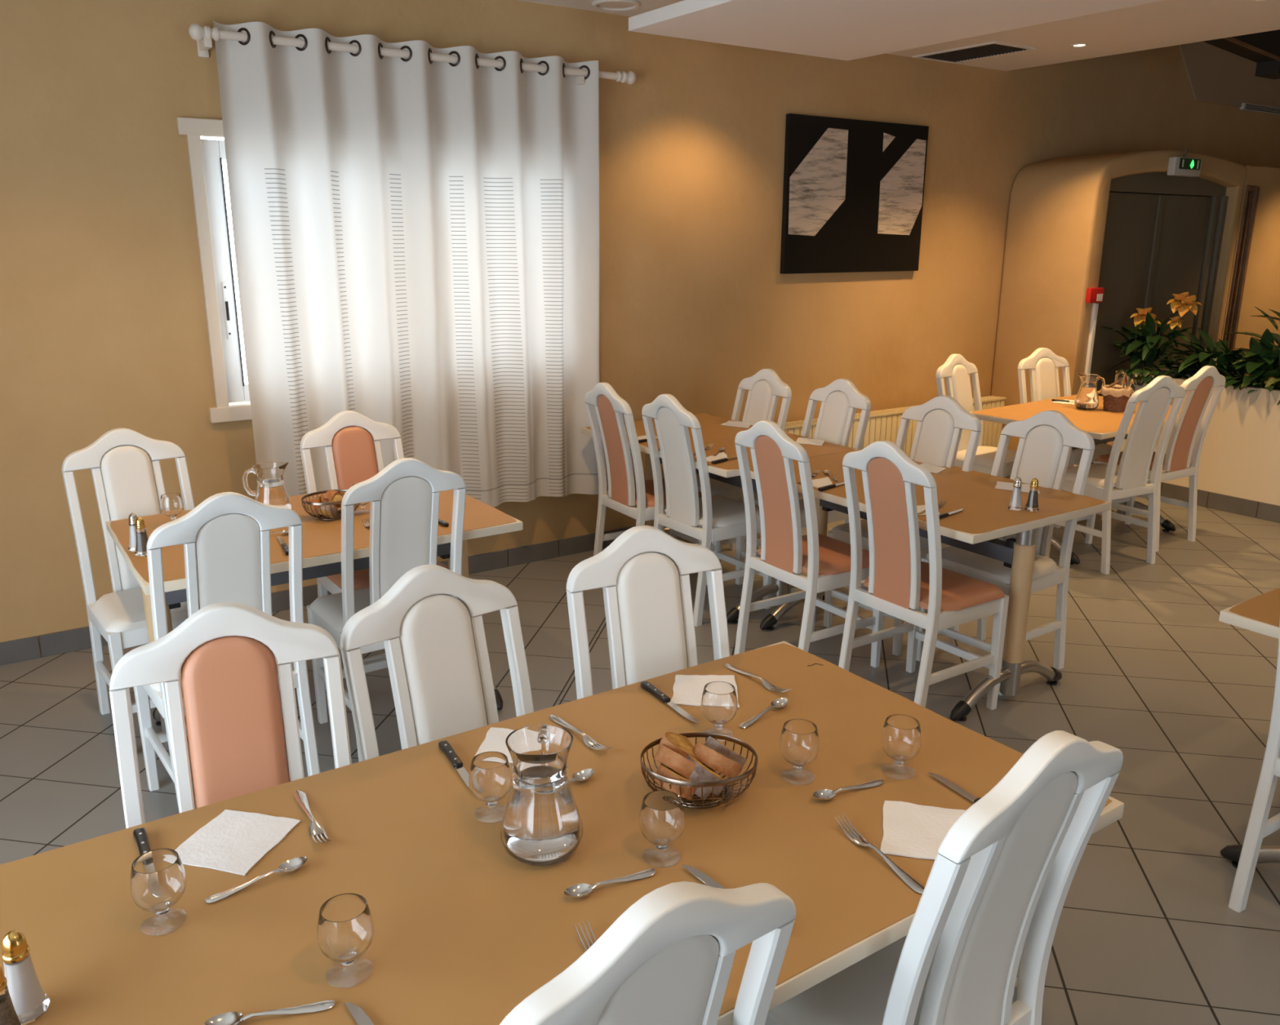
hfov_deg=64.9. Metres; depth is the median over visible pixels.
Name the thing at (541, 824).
water jug
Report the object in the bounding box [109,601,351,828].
dining chair
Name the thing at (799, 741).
wine glass
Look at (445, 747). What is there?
steak knife
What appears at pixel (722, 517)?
dining chair
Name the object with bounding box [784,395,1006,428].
grille
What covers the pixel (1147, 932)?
floor
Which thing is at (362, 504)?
wine glass
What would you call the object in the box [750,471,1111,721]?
dining table
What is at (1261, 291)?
wall
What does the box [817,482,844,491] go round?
steak knife
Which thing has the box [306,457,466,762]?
dining chair
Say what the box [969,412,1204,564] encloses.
dining table
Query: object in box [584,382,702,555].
dining chair
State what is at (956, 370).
dining chair
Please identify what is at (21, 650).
baseboard
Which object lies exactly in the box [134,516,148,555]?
pepper shaker
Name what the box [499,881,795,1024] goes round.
dining chair
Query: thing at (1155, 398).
dining chair
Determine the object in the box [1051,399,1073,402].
steak knife
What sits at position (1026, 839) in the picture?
dining chair
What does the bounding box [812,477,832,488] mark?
paper napkin
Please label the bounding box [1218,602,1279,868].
dining table
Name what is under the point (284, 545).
steak knife
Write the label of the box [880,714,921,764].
wine glass
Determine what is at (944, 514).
steak knife
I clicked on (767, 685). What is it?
fork
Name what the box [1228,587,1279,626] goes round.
tabletop
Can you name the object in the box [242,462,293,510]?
water jug
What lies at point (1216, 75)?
bulkhead
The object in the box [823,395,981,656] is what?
dining chair
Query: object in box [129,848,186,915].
wine glass
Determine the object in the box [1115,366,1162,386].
ivy
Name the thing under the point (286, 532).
spoon
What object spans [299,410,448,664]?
dining chair
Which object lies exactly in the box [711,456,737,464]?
steak knife
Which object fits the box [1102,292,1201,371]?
flowering plant
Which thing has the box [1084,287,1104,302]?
fire alarm
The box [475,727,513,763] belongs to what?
paper napkin
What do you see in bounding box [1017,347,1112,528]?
dining chair
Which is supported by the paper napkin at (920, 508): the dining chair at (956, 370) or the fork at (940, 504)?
the fork at (940, 504)
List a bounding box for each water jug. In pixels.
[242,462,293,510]
[500,724,582,866]
[1074,373,1105,410]
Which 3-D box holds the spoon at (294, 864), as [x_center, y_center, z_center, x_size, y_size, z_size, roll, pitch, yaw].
[-0.582,0.558,1.533,0.154,0.012,0.030,-11,19,-36]
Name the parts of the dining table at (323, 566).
post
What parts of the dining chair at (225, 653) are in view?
leg, rail, panel, leg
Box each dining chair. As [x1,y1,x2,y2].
[62,427,195,715]
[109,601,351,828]
[133,492,319,813]
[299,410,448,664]
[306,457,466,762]
[340,564,533,761]
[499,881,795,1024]
[566,525,729,699]
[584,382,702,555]
[641,394,772,626]
[670,368,791,563]
[734,420,883,667]
[735,378,871,608]
[764,730,1123,1024]
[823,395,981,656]
[838,440,1008,710]
[915,409,1094,695]
[935,353,1016,477]
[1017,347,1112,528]
[1053,375,1185,574]
[1084,365,1225,551]
[1228,625,1279,912]
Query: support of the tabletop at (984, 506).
on the dining table at (1018, 554)
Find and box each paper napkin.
[174,809,300,875]
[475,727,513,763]
[637,435,657,439]
[671,675,739,707]
[706,452,728,462]
[720,420,751,428]
[795,437,825,445]
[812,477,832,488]
[880,800,971,860]
[916,505,940,515]
[919,462,946,473]
[995,481,1039,493]
[1052,399,1074,404]
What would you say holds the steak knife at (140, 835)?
on the tabletop at (465, 931)
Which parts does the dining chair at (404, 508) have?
leg, seat frame, seat, leg, rail, rail, panel, leg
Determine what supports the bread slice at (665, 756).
in the bread basket at (688, 804)
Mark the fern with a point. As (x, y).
(1202, 357)
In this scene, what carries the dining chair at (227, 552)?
on the floor
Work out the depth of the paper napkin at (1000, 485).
3.98 m
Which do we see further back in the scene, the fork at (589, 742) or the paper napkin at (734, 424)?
the paper napkin at (734, 424)
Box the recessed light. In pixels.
[1070,43,1088,47]
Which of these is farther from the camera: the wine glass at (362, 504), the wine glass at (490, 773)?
the wine glass at (362, 504)
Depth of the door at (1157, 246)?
7.13 m
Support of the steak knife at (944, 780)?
on the tabletop at (465, 931)
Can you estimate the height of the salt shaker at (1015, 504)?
0.120 m
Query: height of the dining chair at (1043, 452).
1.027 m
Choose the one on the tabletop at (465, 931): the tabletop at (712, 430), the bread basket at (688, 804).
the bread basket at (688, 804)
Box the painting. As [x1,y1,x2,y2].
[779,113,928,274]
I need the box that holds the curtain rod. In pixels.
[188,22,635,84]
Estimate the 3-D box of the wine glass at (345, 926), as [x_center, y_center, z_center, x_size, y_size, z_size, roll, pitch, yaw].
[-0.390,0.568,1.336,0.072,0.101,0.072,-10,18,-33]
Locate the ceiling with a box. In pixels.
[520,0,1279,71]
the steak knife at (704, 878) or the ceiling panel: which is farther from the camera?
the ceiling panel
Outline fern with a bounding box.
[1157,327,1266,386]
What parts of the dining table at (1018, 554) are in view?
post, post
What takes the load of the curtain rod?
attached to the wall at (104, 325)
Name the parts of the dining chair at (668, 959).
panel, leg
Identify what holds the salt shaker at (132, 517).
on the tabletop at (319, 537)
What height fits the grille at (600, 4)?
0.006 m
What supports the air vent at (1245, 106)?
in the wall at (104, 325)
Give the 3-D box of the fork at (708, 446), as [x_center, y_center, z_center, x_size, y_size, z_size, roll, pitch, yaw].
[0.286,-0.293,4.639,0.024,0.017,0.206,8,17,28]
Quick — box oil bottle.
[1126,377,1135,403]
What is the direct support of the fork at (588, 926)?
on the tabletop at (465, 931)
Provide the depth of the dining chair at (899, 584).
3.54 m
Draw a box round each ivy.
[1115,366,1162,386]
[1144,373,1173,386]
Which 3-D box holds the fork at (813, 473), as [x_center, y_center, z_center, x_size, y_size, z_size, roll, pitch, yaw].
[0.690,-0.149,4.119,0.024,0.017,0.206,9,18,30]
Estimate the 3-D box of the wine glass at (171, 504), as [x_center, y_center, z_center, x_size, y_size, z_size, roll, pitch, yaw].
[-1.596,-0.011,3.436,0.072,0.101,0.072,-10,18,-33]
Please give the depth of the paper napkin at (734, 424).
5.30 m
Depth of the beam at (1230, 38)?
5.99 m
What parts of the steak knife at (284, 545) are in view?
blade, handle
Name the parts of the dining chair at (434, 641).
leg, rail, panel, leg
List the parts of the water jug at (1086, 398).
handle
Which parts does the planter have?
tile skirting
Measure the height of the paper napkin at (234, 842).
0.004 m
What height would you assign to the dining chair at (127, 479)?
1.027 m
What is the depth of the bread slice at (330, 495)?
3.51 m
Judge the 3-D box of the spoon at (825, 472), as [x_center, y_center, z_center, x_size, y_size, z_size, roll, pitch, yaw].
[0.784,-0.152,4.141,0.030,0.012,0.154,-2,15,-8]
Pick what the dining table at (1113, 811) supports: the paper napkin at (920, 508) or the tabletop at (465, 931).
the tabletop at (465, 931)
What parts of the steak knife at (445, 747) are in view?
handle, blade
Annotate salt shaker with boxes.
[1,930,49,1024]
[128,512,137,551]
[1008,476,1022,511]
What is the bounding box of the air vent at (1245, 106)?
[1240,102,1279,115]
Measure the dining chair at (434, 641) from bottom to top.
1.027 m
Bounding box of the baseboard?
[0,524,698,666]
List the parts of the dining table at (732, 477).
post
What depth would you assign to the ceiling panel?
4.31 m
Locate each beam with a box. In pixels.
[1202,29,1279,79]
[1223,36,1279,61]
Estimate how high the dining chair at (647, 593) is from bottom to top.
1.027 m
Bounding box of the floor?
[0,487,1279,1024]
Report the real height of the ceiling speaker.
0.012 m
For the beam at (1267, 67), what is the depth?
6.12 m
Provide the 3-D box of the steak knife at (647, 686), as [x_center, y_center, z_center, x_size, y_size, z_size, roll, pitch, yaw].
[0.060,0.400,2.122,0.020,0.012,0.214,-8,18,-29]
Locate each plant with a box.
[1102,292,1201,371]
[1213,328,1279,396]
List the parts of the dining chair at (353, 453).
leg, seat frame, rail, panel, seat, leg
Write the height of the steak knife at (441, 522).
0.012 m
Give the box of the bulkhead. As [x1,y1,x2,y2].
[1178,41,1279,107]
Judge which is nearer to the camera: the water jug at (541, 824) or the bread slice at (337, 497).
the water jug at (541, 824)
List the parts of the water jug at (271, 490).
handle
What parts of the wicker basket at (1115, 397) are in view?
handle, handle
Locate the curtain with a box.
[213,20,599,507]
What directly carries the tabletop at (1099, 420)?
on the dining table at (1099, 438)
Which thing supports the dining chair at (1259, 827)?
on the floor
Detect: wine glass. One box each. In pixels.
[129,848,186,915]
[160,493,183,519]
[316,893,373,965]
[351,483,369,507]
[469,751,511,806]
[639,790,684,849]
[700,681,737,728]
[778,719,819,770]
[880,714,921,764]
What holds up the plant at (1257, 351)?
on the planter
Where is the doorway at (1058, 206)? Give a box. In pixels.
[991,149,1247,467]
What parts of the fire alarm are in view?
label plate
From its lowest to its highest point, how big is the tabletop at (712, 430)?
0.002 m
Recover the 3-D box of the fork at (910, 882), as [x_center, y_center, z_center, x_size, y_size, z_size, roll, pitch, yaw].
[0.381,0.540,1.600,0.024,0.017,0.206,-7,17,-26]
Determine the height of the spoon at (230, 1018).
0.012 m
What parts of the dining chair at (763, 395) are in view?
leg, seat, leg, seat frame, leg, panel, rail, leg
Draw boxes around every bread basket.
[301,489,359,520]
[640,732,757,808]
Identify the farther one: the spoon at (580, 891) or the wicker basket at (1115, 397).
the wicker basket at (1115, 397)
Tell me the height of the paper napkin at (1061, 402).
0.004 m
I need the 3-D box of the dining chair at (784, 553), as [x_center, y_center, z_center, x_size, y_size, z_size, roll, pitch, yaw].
[0.666,0.120,4.022,0.487,1.027,0.426,-10,18,-32]
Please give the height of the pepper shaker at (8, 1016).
0.120 m
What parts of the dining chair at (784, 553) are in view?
leg, rail, panel, rail, leg, seat frame, leg, seat, leg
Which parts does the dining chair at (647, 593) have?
leg, rail, panel, leg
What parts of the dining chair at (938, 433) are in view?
leg, seat, seat frame, leg, leg, panel, rail, leg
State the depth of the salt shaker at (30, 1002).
1.25 m
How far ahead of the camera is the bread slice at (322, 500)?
3.51 m
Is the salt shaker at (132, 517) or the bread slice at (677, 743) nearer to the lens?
the bread slice at (677, 743)
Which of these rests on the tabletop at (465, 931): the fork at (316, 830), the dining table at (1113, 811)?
the fork at (316, 830)
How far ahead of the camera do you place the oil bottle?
6.00 m
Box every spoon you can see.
[204,857,307,902]
[204,1000,334,1024]
[270,530,288,534]
[564,868,656,898]
[568,768,594,782]
[712,447,724,456]
[738,697,787,728]
[812,779,883,800]
[822,470,837,481]
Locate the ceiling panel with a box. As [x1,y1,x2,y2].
[628,0,1164,60]
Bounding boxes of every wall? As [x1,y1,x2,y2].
[0,0,1279,657]
[1221,165,1279,373]
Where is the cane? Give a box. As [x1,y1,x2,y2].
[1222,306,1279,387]
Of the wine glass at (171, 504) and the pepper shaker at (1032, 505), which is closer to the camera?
the wine glass at (171, 504)
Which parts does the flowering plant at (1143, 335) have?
flower, flower, flower, flower, flower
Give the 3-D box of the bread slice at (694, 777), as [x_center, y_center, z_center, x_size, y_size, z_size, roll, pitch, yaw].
[0.095,0.460,1.732,0.046,0.046,0.067,-5,16,-17]
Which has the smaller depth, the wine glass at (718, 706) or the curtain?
the wine glass at (718, 706)
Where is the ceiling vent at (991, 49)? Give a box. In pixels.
[911,40,1036,63]
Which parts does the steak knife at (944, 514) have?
handle, blade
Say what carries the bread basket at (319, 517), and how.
on the tabletop at (319, 537)
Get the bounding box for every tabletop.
[0,643,1111,1024]
[110,489,516,582]
[586,413,855,470]
[749,449,1105,533]
[970,395,1205,433]
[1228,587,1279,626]
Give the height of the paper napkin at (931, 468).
0.004 m
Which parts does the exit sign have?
panel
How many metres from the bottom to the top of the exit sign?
0.182 m
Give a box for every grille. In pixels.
[597,1,635,8]
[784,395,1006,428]
[921,44,1028,62]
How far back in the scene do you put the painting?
6.09 m
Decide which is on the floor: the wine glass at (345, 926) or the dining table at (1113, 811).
the dining table at (1113, 811)
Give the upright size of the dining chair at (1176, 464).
1.027 m
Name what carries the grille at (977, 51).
attached to the ceiling vent at (991, 49)
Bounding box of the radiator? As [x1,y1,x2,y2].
[783,395,1006,456]
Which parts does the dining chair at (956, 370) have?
leg, rail, panel, leg, seat frame, seat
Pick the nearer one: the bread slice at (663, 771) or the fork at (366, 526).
the bread slice at (663, 771)
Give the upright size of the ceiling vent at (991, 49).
0.008 m
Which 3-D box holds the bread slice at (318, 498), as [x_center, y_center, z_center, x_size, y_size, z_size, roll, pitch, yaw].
[-1.136,-0.029,3.527,0.046,0.058,0.065,2,15,8]
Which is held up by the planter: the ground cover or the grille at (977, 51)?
the ground cover
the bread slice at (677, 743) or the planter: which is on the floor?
the planter
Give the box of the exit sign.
[1167,147,1202,177]
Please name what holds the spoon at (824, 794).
on the tabletop at (465, 931)
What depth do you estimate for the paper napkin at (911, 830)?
1.68 m
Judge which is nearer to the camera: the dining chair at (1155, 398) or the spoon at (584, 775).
the spoon at (584, 775)
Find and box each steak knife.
[133,827,151,856]
[276,536,288,555]
[344,1002,373,1024]
[438,519,448,526]
[438,740,471,790]
[638,438,657,442]
[640,681,699,722]
[681,865,724,888]
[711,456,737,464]
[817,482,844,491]
[928,773,980,804]
[938,508,963,519]
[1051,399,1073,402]
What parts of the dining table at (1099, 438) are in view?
post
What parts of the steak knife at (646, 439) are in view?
handle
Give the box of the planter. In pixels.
[1106,368,1279,523]
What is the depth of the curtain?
4.59 m
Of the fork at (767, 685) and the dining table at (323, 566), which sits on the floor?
the dining table at (323, 566)
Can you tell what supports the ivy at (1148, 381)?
hanging from the planter
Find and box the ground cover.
[1233,373,1279,394]
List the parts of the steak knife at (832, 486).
handle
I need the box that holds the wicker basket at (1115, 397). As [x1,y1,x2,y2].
[1100,373,1132,412]
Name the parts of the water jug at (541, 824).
handle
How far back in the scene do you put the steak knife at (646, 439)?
4.84 m
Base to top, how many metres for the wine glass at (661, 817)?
0.101 m
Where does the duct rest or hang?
attached to the doorway at (1058, 206)
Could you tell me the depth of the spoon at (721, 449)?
4.62 m
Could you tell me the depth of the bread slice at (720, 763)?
1.74 m
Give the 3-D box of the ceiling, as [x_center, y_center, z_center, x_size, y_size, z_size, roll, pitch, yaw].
[1.434,-1.602,1.568,7.540,0.140,7.600,-10,18,-33]
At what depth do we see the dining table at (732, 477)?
4.67 m
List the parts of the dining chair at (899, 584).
leg, panel, rail, rail, leg, leg, seat frame, seat, leg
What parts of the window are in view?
sash, lock plate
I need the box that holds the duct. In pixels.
[1073,302,1098,466]
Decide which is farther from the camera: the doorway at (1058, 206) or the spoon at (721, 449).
the doorway at (1058, 206)
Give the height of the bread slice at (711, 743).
0.051 m
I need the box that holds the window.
[176,117,252,423]
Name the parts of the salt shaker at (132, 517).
glass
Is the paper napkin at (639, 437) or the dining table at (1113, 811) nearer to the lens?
the dining table at (1113, 811)
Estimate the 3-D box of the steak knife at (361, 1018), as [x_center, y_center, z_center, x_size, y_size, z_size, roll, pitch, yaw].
[-0.307,0.648,1.212,0.020,0.012,0.214,-11,19,-36]
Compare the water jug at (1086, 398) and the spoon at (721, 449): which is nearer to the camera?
the spoon at (721, 449)
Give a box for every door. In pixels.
[1090,172,1228,464]
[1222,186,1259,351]
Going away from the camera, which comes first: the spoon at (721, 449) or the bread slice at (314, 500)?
the bread slice at (314, 500)
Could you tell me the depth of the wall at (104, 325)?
5.19 m
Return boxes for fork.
[293,790,331,844]
[361,517,369,527]
[549,714,613,751]
[573,920,596,951]
[693,443,713,454]
[725,663,792,692]
[797,469,820,483]
[834,814,924,893]
[917,499,946,515]
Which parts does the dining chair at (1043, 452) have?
leg, seat, leg, seat frame, leg, panel, rail, leg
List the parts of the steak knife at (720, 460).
handle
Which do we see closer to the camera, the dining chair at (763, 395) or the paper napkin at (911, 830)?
the paper napkin at (911, 830)
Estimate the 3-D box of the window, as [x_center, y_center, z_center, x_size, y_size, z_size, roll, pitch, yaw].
[-1.068,-1.131,4.732,1.935,1.235,0.100,-10,18,-33]
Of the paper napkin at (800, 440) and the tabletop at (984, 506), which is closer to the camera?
the tabletop at (984, 506)
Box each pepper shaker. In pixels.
[0,966,22,1024]
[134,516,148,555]
[1024,478,1039,511]
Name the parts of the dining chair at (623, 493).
leg, rail, panel, rail, leg, seat frame, seat, leg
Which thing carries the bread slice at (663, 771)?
in the bread basket at (688, 804)
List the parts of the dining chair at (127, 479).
leg, leg, rail, panel, seat frame, seat, leg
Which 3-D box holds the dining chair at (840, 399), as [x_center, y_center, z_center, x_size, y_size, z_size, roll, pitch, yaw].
[0.798,-0.122,4.909,0.487,1.027,0.426,-9,18,-31]
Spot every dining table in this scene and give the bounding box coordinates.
[106,513,523,793]
[581,413,859,623]
[716,641,1124,1024]
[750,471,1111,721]
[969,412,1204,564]
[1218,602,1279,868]
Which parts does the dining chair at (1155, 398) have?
leg, seat frame, seat, leg, rail, panel, rail, leg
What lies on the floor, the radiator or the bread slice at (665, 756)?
the radiator
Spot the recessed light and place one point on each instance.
(1077, 45)
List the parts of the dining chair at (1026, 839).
seat, seat frame, leg, panel, rail, rail, leg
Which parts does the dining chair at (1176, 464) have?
leg, leg, seat, seat frame, leg, rail, panel, rail, leg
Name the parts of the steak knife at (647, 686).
handle, blade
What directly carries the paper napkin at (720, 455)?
on the tabletop at (712, 430)
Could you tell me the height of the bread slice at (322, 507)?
0.058 m
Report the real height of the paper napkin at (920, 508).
0.004 m
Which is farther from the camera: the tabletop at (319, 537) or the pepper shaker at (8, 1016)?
the tabletop at (319, 537)
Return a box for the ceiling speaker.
[591,0,640,11]
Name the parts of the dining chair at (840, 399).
leg, seat, leg, seat frame, leg, panel, rail, leg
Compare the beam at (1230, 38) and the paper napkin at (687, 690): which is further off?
the beam at (1230, 38)
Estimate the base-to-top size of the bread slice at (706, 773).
0.049 m
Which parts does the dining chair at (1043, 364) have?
leg, rail, panel, leg, leg, seat frame, seat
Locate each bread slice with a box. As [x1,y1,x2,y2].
[306,498,320,515]
[309,496,320,502]
[317,502,337,519]
[320,495,328,502]
[323,489,342,500]
[328,494,342,507]
[653,744,695,778]
[653,763,696,799]
[657,732,696,758]
[682,769,711,800]
[685,755,724,795]
[692,742,742,777]
[703,736,746,773]
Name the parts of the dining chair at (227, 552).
leg, leg, seat frame, seat, rail, panel, rail, leg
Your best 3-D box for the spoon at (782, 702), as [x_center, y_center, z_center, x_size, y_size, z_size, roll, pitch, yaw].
[0.256,0.412,2.076,0.030,0.012,0.154,15,21,42]
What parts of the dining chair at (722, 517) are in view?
leg, rail, panel, rail, leg, seat frame, seat, leg, leg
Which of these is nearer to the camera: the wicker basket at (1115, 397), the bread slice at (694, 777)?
the bread slice at (694, 777)
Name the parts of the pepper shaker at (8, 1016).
glass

